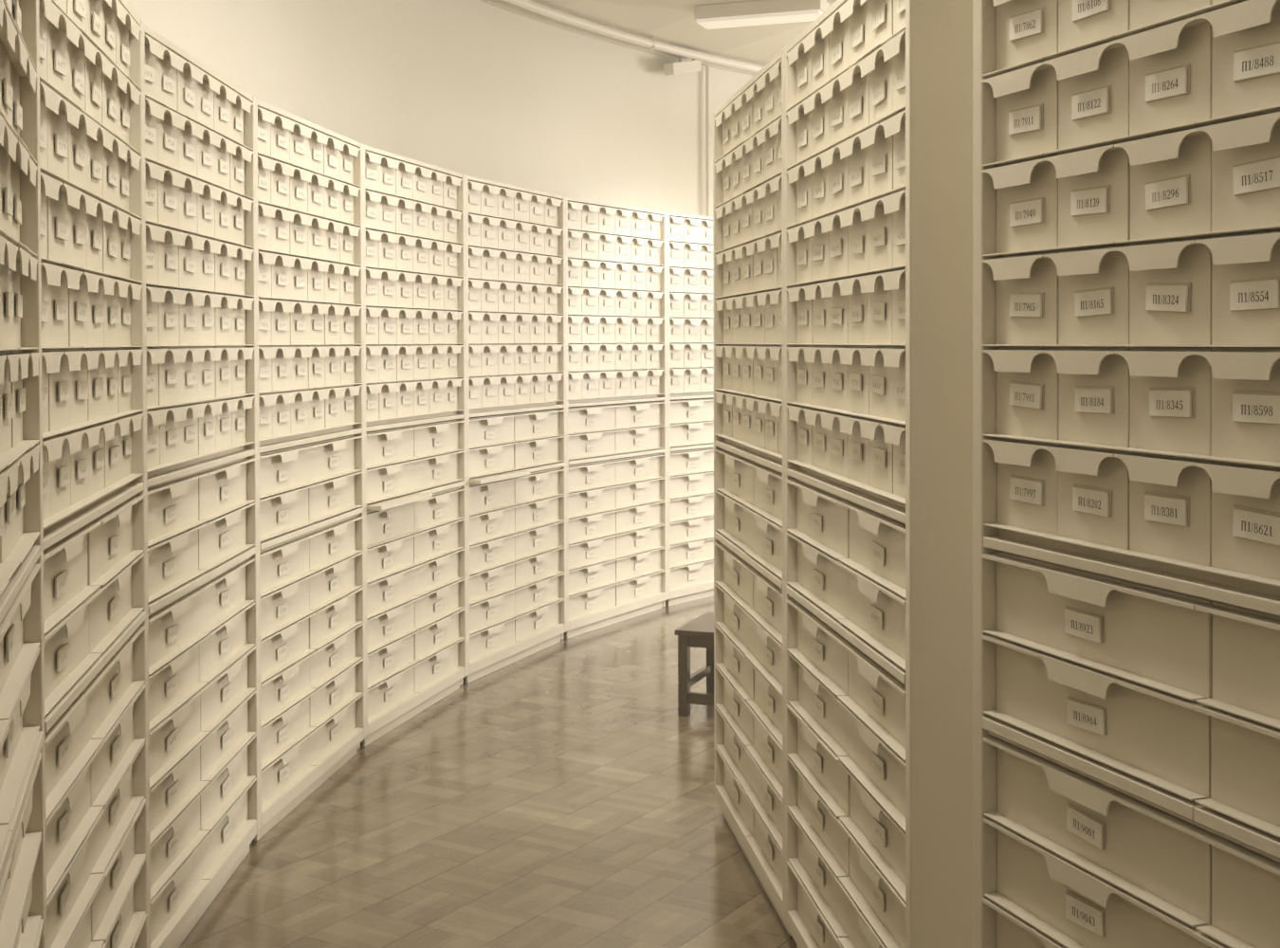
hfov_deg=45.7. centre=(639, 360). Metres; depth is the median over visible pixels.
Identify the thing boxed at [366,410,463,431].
shelf
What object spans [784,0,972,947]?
tall cabinet
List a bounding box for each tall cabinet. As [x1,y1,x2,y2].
[0,0,45,947]
[37,0,148,947]
[142,22,259,947]
[250,98,365,843]
[357,144,467,749]
[460,175,566,684]
[560,196,667,639]
[662,212,713,606]
[713,48,791,935]
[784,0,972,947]
[972,0,1279,947]
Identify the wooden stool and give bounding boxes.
[674,611,713,716]
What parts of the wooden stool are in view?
leg, seat, leg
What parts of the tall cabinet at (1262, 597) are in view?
panel, board rail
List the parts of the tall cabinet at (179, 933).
panel, panel, board rail, panel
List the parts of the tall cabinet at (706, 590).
panel, panel, board rail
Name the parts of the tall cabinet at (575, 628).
panel, panel, board rail, panel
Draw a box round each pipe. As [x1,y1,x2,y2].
[502,0,765,73]
[705,65,710,217]
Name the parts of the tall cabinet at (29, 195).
panel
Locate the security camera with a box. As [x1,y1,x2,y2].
[663,46,701,75]
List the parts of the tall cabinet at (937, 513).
panel, panel, board rail, panel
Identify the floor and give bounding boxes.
[179,596,796,947]
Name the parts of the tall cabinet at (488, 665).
panel, panel, board rail, panel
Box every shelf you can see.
[0,546,40,623]
[43,482,143,549]
[147,445,255,487]
[159,820,256,947]
[259,424,361,453]
[261,728,363,827]
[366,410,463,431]
[367,667,464,735]
[469,401,563,417]
[470,623,564,674]
[568,394,664,407]
[568,593,665,630]
[670,391,713,400]
[670,581,713,599]
[715,438,782,473]
[715,786,782,917]
[786,465,905,523]
[787,913,807,947]
[983,528,1279,616]
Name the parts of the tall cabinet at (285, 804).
panel, panel, board rail, panel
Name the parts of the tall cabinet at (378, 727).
panel, panel, board rail, panel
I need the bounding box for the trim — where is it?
[479,0,756,75]
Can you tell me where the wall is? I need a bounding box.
[126,0,753,217]
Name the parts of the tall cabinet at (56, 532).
panel, panel, panel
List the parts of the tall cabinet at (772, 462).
panel, panel, panel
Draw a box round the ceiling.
[530,0,836,65]
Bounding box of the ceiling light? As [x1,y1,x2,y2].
[694,0,829,29]
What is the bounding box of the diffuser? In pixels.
[696,9,822,29]

